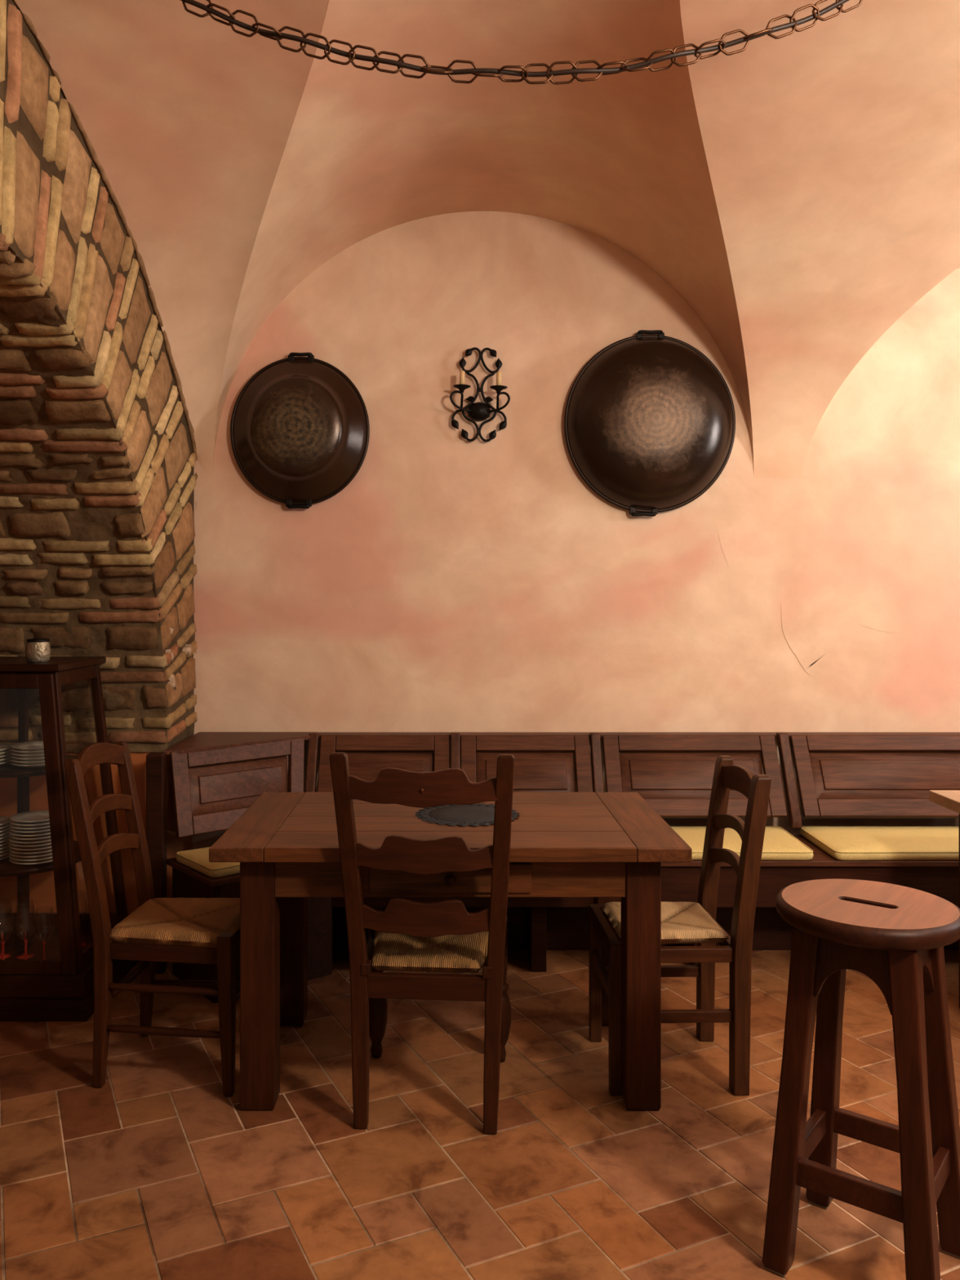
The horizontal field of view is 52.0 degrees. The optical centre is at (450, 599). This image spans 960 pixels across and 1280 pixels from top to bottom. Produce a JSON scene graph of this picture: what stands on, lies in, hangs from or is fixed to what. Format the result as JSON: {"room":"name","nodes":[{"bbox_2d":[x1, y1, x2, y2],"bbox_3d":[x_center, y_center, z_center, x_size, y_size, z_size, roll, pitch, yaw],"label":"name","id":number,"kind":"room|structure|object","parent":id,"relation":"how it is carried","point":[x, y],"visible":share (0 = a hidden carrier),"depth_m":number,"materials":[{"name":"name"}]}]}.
{"room":"restaurant","nodes":[
{"label":"restaurant","id":0,"kind":"room"},
{"bbox_2d":[0,0,197,915],"bbox_3d":[-2.275,-0.210,2.200,2.250,3.420,4.800,0,0,0],"label":"wall","id":1,"kind":"structure","parent":0,"point":[98,450],"depth_m":3.70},
{"bbox_2d":[0,950,959,1279],"bbox_3d":[0.468,1.482,1.936,7.956,0.005,6.051,0,0,0],"label":"floor","id":2,"kind":"structure","parent":0,"point":[153,1172],"depth_m":2.66,"materials":[{"name":"tile"}]},
{"bbox_2d":[0,656,137,1021],"bbox_3d":[-1.625,0.855,3.740,0.700,1.250,0.584,0,0,0],"label":"display cabinet","id":3,"kind":"object","parent":2,"relation":"on","point":[60,987],"visible":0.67,"depth_m":3.50,"materials":[{"name":"brown wood"}]},
{"bbox_2d":[0,853,9,860],"bbox_3d":[-1.730,0.958,3.650,0.188,0.014,0.188,0,0,0],"label":"dinner plate","id":4,"kind":"object","parent":3,"relation":"on","point":[3,857],"visible":0.39,"depth_m":3.64,"materials":[{"name":"white ceramic"}]},
{"bbox_2d":[0,850,9,856],"bbox_3d":[-1.731,0.945,3.649,0.188,0.014,0.188,0,0,0],"label":"dinner plate","id":5,"kind":"object","parent":4,"relation":"on","point":[5,853],"visible":0.38,"depth_m":3.64,"materials":[{"name":"white ceramic"}]},
{"bbox_2d":[0,846,9,853],"bbox_3d":[-1.730,0.932,3.651,0.188,0.014,0.188,0,0,0],"label":"dinner plate","id":6,"kind":"object","parent":5,"relation":"on","point":[6,849],"visible":0.37,"depth_m":3.64,"materials":[{"name":"white ceramic"}]},
{"bbox_2d":[0,843,9,849],"bbox_3d":[-1.731,0.920,3.650,0.188,0.014,0.188,0,0,0],"label":"dinner plate","id":7,"kind":"object","parent":6,"relation":"on","point":[8,844],"visible":0.37,"depth_m":3.64,"materials":[{"name":"white ceramic"}]},
{"bbox_2d":[0,840,8,846],"bbox_3d":[-1.730,0.907,3.650,0.188,0.014,0.188,0,0,0],"label":"dinner plate","id":8,"kind":"object","parent":7,"relation":"on","point":[6,842],"visible":0.39,"depth_m":3.64,"materials":[{"name":"white ceramic"}]},
{"bbox_2d":[0,836,9,843],"bbox_3d":[-1.730,0.894,3.649,0.188,0.014,0.188,0,0,0],"label":"dinner plate","id":9,"kind":"object","parent":8,"relation":"on","point":[5,839],"visible":0.41,"depth_m":3.64,"materials":[{"name":"white ceramic"}]},
{"bbox_2d":[0,833,9,839],"bbox_3d":[-1.731,0.882,3.649,0.188,0.014,0.188,0,0,0],"label":"dinner plate","id":10,"kind":"object","parent":9,"relation":"on","point":[7,834],"visible":0.39,"depth_m":3.64,"materials":[{"name":"white ceramic"}]},
{"bbox_2d":[0,829,9,835],"bbox_3d":[-1.730,0.869,3.650,0.188,0.014,0.188,0,0,0],"label":"dinner plate","id":11,"kind":"object","parent":10,"relation":"on","point":[6,832],"visible":0.43,"depth_m":3.64,"materials":[{"name":"white ceramic"}]},
{"bbox_2d":[0,826,9,832],"bbox_3d":[-1.730,0.856,3.650,0.188,0.014,0.188,0,0,0],"label":"dinner plate","id":12,"kind":"object","parent":11,"relation":"on","point":[8,827],"visible":0.37,"depth_m":3.64,"materials":[{"name":"white ceramic"}]},
{"bbox_2d":[0,822,10,829],"bbox_3d":[-1.730,0.843,3.650,0.188,0.014,0.188,0,0,0],"label":"dinner plate","id":13,"kind":"object","parent":12,"relation":"on","point":[6,825],"visible":0.43,"depth_m":3.64,"materials":[{"name":"white ceramic"}]},
{"bbox_2d":[0,816,10,825],"bbox_3d":[-1.729,0.831,3.651,0.188,0.014,0.188,0,0,0],"label":"dinner plate","id":14,"kind":"object","parent":13,"relation":"on","point":[3,820],"visible":0.76,"depth_m":3.69,"materials":[{"name":"white ceramic"}]},
{"bbox_2d":[0,758,11,765],"bbox_3d":[-1.720,0.609,3.665,0.172,0.018,0.172,0,0,0],"label":"plate","id":15,"kind":"object","parent":3,"relation":"on","point":[6,762],"visible":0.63,"depth_m":3.65,"materials":[{"name":"white ceramic"}]},
{"bbox_2d":[0,755,12,762],"bbox_3d":[-1.721,0.596,3.665,0.172,0.018,0.172,0,0,0],"label":"plate","id":16,"kind":"object","parent":15,"relation":"on","point":[7,757],"visible":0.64,"depth_m":3.65,"materials":[{"name":"white ceramic"}]},
{"bbox_2d":[0,751,12,759],"bbox_3d":[-1.721,0.584,3.665,0.172,0.018,0.172,0,0,0],"label":"plate","id":17,"kind":"object","parent":16,"relation":"on","point":[8,753],"visible":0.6,"depth_m":3.65,"materials":[{"name":"white ceramic"}]},
{"bbox_2d":[0,748,11,755],"bbox_3d":[-1.719,0.571,3.665,0.172,0.018,0.172,0,0,0],"label":"plate","id":18,"kind":"object","parent":17,"relation":"on","point":[7,751],"visible":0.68,"depth_m":3.65,"materials":[{"name":"white ceramic"}]},
{"bbox_2d":[0,743,11,752],"bbox_3d":[-1.719,0.559,3.665,0.172,0.018,0.172,0,0,0],"label":"plate","id":19,"kind":"object","parent":18,"relation":"on","point":[3,747],"visible":0.82,"depth_m":3.71,"materials":[{"name":"white ceramic"}]},
{"bbox_2d":[0,900,12,959],"bbox_3d":[-1.660,1.218,3.640,0.068,0.205,0.068,0,0,0],"label":"wine glass","id":20,"kind":"object","parent":3,"relation":"on","point":[6,954],"visible":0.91,"depth_m":3.64,"materials":[{"name":"glass"}]},
{"bbox_2d":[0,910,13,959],"bbox_3d":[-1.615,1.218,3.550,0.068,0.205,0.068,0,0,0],"label":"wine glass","id":21,"kind":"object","parent":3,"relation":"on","point":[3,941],"visible":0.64,"depth_m":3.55,"materials":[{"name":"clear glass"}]},
{"bbox_2d":[14,904,35,959],"bbox_3d":[-1.575,1.218,3.640,0.068,0.205,0.068,0,0,0],"label":"wine glass","id":22,"kind":"object","parent":3,"relation":"on","point":[21,956],"visible":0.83,"depth_m":3.63,"materials":[{"name":"glass"}]},
{"bbox_2d":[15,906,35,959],"bbox_3d":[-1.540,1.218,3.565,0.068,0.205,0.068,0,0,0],"label":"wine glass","id":23,"kind":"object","parent":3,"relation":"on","point":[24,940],"visible":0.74,"depth_m":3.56,"materials":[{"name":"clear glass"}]},
{"bbox_2d":[9,761,44,768],"bbox_3d":[-1.540,0.609,3.652,0.176,0.018,0.176,0,0,0],"label":"plate","id":24,"kind":"object","parent":3,"relation":"on","point":[37,766],"visible":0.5,"depth_m":3.59,"materials":[{"name":"white ceramic"}]},
{"bbox_2d":[9,758,44,764],"bbox_3d":[-1.541,0.596,3.652,0.176,0.018,0.176,0,0,0],"label":"plate","id":25,"kind":"object","parent":24,"relation":"on","point":[25,762],"visible":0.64,"depth_m":3.59,"materials":[{"name":"white ceramic"}]},
{"bbox_2d":[9,755,44,761],"bbox_3d":[-1.540,0.584,3.653,0.176,0.018,0.176,0,0,0],"label":"plate","id":26,"kind":"object","parent":25,"relation":"on","point":[28,759],"visible":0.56,"depth_m":3.58,"materials":[{"name":"white ceramic"}]},
{"bbox_2d":[9,751,44,757],"bbox_3d":[-1.539,0.571,3.651,0.176,0.018,0.176,0,0,0],"label":"plate","id":27,"kind":"object","parent":26,"relation":"on","point":[12,753],"visible":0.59,"depth_m":3.58,"materials":[{"name":"white ceramic"}]},
{"bbox_2d":[10,747,44,754],"bbox_3d":[-1.539,0.559,3.651,0.176,0.018,0.176,0,0,0],"label":"plate","id":28,"kind":"object","parent":27,"relation":"on","point":[13,749],"visible":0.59,"depth_m":3.58,"materials":[{"name":"white ceramic"}]},
{"bbox_2d":[9,741,44,751],"bbox_3d":[-1.540,0.546,3.653,0.176,0.018,0.176,0,0,0],"label":"plate","id":29,"kind":"object","parent":28,"relation":"on","point":[30,745],"visible":0.72,"depth_m":3.66,"materials":[{"name":"white ceramic"}]},
{"bbox_2d":[8,857,53,864],"bbox_3d":[-1.530,0.958,3.635,0.188,0.014,0.188,0,0,0],"label":"dinner plate","id":30,"kind":"object","parent":3,"relation":"on","point":[47,860],"visible":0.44,"depth_m":3.58,"materials":[{"name":"white ceramic"}]},
{"bbox_2d":[8,854,52,861],"bbox_3d":[-1.530,0.945,3.634,0.188,0.014,0.188,0,0,0],"label":"dinner plate","id":31,"kind":"object","parent":30,"relation":"on","point":[19,859],"visible":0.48,"depth_m":3.58,"materials":[{"name":"white ceramic"}]},
{"bbox_2d":[8,851,52,857],"bbox_3d":[-1.530,0.932,3.634,0.188,0.014,0.188,0,0,0],"label":"dinner plate","id":32,"kind":"object","parent":31,"relation":"on","point":[39,855],"visible":0.39,"depth_m":3.58,"materials":[{"name":"white ceramic"}]},
{"bbox_2d":[8,848,52,853],"bbox_3d":[-1.530,0.920,3.635,0.188,0.014,0.188,0,0,0],"label":"dinner plate","id":33,"kind":"object","parent":32,"relation":"on","point":[43,851],"visible":0.38,"depth_m":3.58,"materials":[{"name":"white ceramic"}]},
{"bbox_2d":[8,844,51,850],"bbox_3d":[-1.531,0.907,3.635,0.188,0.014,0.188,0,0,0],"label":"dinner plate","id":34,"kind":"object","parent":33,"relation":"on","point":[19,848],"visible":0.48,"depth_m":3.58,"materials":[{"name":"white ceramic"}]},
{"bbox_2d":[8,840,51,847],"bbox_3d":[-1.531,0.894,3.635,0.188,0.014,0.188,0,0,0],"label":"dinner plate","id":35,"kind":"object","parent":34,"relation":"on","point":[21,845],"visible":0.41,"depth_m":3.58,"materials":[{"name":"white ceramic"}]},
{"bbox_2d":[8,837,51,843],"bbox_3d":[-1.531,0.882,3.634,0.188,0.014,0.188,0,0,0],"label":"dinner plate","id":36,"kind":"object","parent":35,"relation":"on","point":[16,841],"visible":0.42,"depth_m":3.58,"materials":[{"name":"white ceramic"}]},
{"bbox_2d":[8,834,50,839],"bbox_3d":[-1.530,0.869,3.636,0.188,0.014,0.188,0,0,0],"label":"dinner plate","id":37,"kind":"object","parent":36,"relation":"on","point":[47,836],"visible":0.38,"depth_m":3.58,"materials":[{"name":"white ceramic"}]},
{"bbox_2d":[8,830,50,836],"bbox_3d":[-1.531,0.856,3.634,0.188,0.014,0.188,0,0,0],"label":"dinner plate","id":38,"kind":"object","parent":37,"relation":"on","point":[15,833],"visible":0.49,"depth_m":3.59,"materials":[{"name":"white ceramic"}]},
{"bbox_2d":[8,826,50,832],"bbox_3d":[-1.530,0.843,3.636,0.188,0.014,0.188,0,0,0],"label":"dinner plate","id":39,"kind":"object","parent":38,"relation":"on","point":[45,829],"visible":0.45,"depth_m":3.58,"materials":[{"name":"white ceramic"}]},
{"bbox_2d":[8,823,49,829],"bbox_3d":[-1.530,0.831,3.635,0.188,0.014,0.188,0,0,0],"label":"dinner plate","id":40,"kind":"object","parent":39,"relation":"on","point":[13,826],"visible":0.4,"depth_m":3.58,"materials":[{"name":"white ceramic"}]},
{"bbox_2d":[8,820,49,826],"bbox_3d":[-1.529,0.818,3.634,0.188,0.014,0.188,0,0,0],"label":"dinner plate","id":41,"kind":"object","parent":40,"relation":"on","point":[20,824],"visible":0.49,"depth_m":3.58,"materials":[{"name":"white ceramic"}]},
{"bbox_2d":[8,810,49,822],"bbox_3d":[-1.529,0.805,3.635,0.188,0.014,0.188,0,0,0],"label":"dinner plate","id":42,"kind":"object","parent":41,"relation":"on","point":[33,816],"visible":0.81,"depth_m":3.64,"materials":[{"name":"white ceramic"}]},
{"bbox_2d":[25,638,51,662],"bbox_3d":[-1.510,0.187,3.600,0.088,0.086,0.088,0,0,0],"label":"jar","id":43,"kind":"object","parent":3,"relation":"on","point":[37,650],"visible":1,"depth_m":3.57,"materials":[{"name":"silver glass"}]},
{"bbox_2d":[0,754,77,777],"bbox_3d":[-1.625,0.630,3.740,0.424,0.024,0.424,0,0,0],"label":"shelf","id":44,"kind":"object","parent":3,"relation":"attached to","point":[6,771],"depth_m":3.56,"materials":[{"name":"brown wood"}]},
{"bbox_2d":[0,840,81,876],"bbox_3d":[-1.625,0.977,3.740,0.476,0.024,0.476,0,0,0],"label":"shelf","id":45,"kind":"object","parent":3,"relation":"attached to","point":[7,868],"depth_m":3.55,"materials":[{"name":"brown wood"}]},
{"bbox_2d":[34,909,54,959],"bbox_3d":[-1.467,1.218,3.550,0.068,0.205,0.068,0,0,0],"label":"wine glass","id":46,"kind":"object","parent":3,"relation":"on","point":[44,941],"visible":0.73,"depth_m":3.55,"materials":[{"name":"clear glass"}]},
{"bbox_2d":[81,894,87,946],"bbox_3d":[-1.425,1.218,3.760,0.068,0.205,0.068,0,0,0],"label":"wine glass","id":47,"kind":"object","parent":3,"relation":"on","point":[83,944],"visible":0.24,"depth_m":3.77,"materials":[{"name":"clear glass"}]},
{"bbox_2d":[64,741,239,1097],"bbox_3d":[-0.897,0.973,3.154,0.537,1.014,0.432,0,0,5],"label":"chair","id":48,"kind":"object","parent":2,"relation":"on","point":[202,931],"visible":0.88,"depth_m":2.99,"materials":[{"name":"brown wood"}]},
{"bbox_2d":[328,751,514,1134],"bbox_3d":[-0.059,0.947,2.920,0.498,1.066,0.583,0,0,4],"label":"chair","id":49,"kind":"object","parent":2,"relation":"on","point":[406,935],"visible":1,"depth_m":2.75,"materials":[{"name":"brown wood"}]},
{"bbox_2d":[208,791,692,1110],"bbox_3d":[-0.001,1.090,3.175,1.362,0.780,0.810,0,0,0],"label":"dining table","id":50,"kind":"object","parent":2,"relation":"on","point":[604,846],"visible":0.91,"depth_m":2.85,"materials":[{"name":"brown wood"}]},
{"bbox_2d":[415,803,519,826],"bbox_3d":[0.055,0.697,3.200,0.341,0.006,0.341,0,0,0],"label":"doily","id":51,"kind":"object","parent":50,"relation":"on","point":[474,815],"visible":0.7,"depth_m":3.18,"materials":[{"name":"fabric"}]},
{"bbox_2d":[146,732,959,1004],"bbox_3d":[0.998,1.038,4.040,4.405,0.884,0.907,0,0,0],"label":"bench","id":52,"kind":"object","parent":2,"relation":"on","point":[209,798],"visible":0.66,"depth_m":4.25,"materials":[{"name":"brown wood"}]},
{"bbox_2d":[176,846,239,878],"bbox_3d":[-0.777,1.004,3.875,0.524,0.047,0.324,0,0,-35],"label":"seat cushion","id":53,"kind":"object","parent":52,"relation":"on","point":[197,860],"visible":0.41,"depth_m":3.69,"materials":[{"name":"yellow fabric"}]},
{"bbox_2d":[163,732,310,755],"bbox_3d":[-0.882,0.614,4.212,0.535,0.018,0.563,0,0,0],"label":"corner shelf","id":54,"kind":"object","parent":52,"relation":"attached to","point":[201,743],"depth_m":4.21,"materials":[{"name":"brown wood"}]},
{"bbox_2d":[670,826,813,860],"bbox_3d":[1.066,1.004,4.081,0.751,0.047,0.440,0,0,0],"label":"seat cushion","id":55,"kind":"object","parent":52,"relation":"on","point":[779,844],"visible":0.35,"depth_m":3.97,"materials":[{"name":"yellow fabric"}]},
{"bbox_2d":[800,826,959,860],"bbox_3d":[1.929,1.004,4.081,0.833,0.047,0.440,0,0,0],"label":"seat cushion","id":56,"kind":"object","parent":52,"relation":"on","point":[841,842],"visible":0.97,"depth_m":4.00,"materials":[{"name":"yellow fabric"}]},
{"bbox_2d":[588,755,771,1095],"bbox_3d":[0.712,1.004,3.133,0.482,0.952,0.414,0,0,-1],"label":"chair","id":57,"kind":"object","parent":2,"relation":"on","point":[682,922],"visible":0.87,"depth_m":2.97,"materials":[{"name":"brown wood"}]},
{"bbox_2d":[762,879,959,1279],"bbox_3d":[0.935,1.079,2.205,0.394,0.802,0.394,0,0,37],"label":"bar stool","id":58,"kind":"object","parent":2,"relation":"on","point":[895,935],"visible":1,"depth_m":2.15,"materials":[{"name":"wood"}]},
{"bbox_2d":[928,790,959,1008],"bbox_3d":[2.429,1.090,3.208,1.343,0.780,0.817,0,0,0],"label":"dining table","id":59,"kind":"object","parent":2,"relation":"on","point":[949,799],"visible":1,"depth_m":3.54,"materials":[{"name":"brown wood"}]},
{"bbox_2d":[14,0,959,478],"bbox_3d":[1.517,-1.159,2.200,5.366,1.237,4.624,0,0,0],"label":"ceiling","id":60,"kind":"structure","parent":0,"point":[809,178],"depth_m":3.48,"materials":[{"name":"paint"}]},
{"bbox_2d":[180,0,862,84],"bbox_3d":[0.131,-1.429,2.200,2.530,0.553,0.047,0,0,0],"label":"chain","id":61,"kind":"object","parent":60,"relation":"hanging from","point":[524,73],"visible":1,"depth_m":2.20,"materials":[{"name":"brown metal"}]},
{"bbox_2d":[159,211,959,849],"bbox_3d":[1.390,-0.245,4.502,5.620,3.550,0.005,0,0,0],"label":"wall","id":62,"kind":"structure","parent":0,"point":[455,584],"depth_m":4.50,"materials":[{"name":"paint"}]},
{"bbox_2d":[230,352,369,508],"bbox_3d":[-0.686,-0.766,4.416,0.634,0.709,0.160,0,0,0],"label":"pan","id":63,"kind":"object","parent":62,"relation":"attached to","point":[300,427],"visible":1,"depth_m":4.39,"materials":[{"name":"brown metal"}]},
{"bbox_2d":[449,346,510,441],"bbox_3d":[0.131,-0.932,4.434,0.284,0.438,0.111,2,0,0],"label":"wall sconce","id":64,"kind":"object","parent":62,"relation":"attached to","point":[478,411],"visible":1,"depth_m":4.47,"materials":[{"name":"black metal"}]},
{"bbox_2d":[564,329,735,516],"bbox_3d":[0.905,-0.799,4.406,0.780,0.845,0.180,0,0,0],"label":"pan","id":65,"kind":"object","parent":62,"relation":"attached to","point":[650,420],"visible":1,"depth_m":4.36,"materials":[{"name":"brown metal"}]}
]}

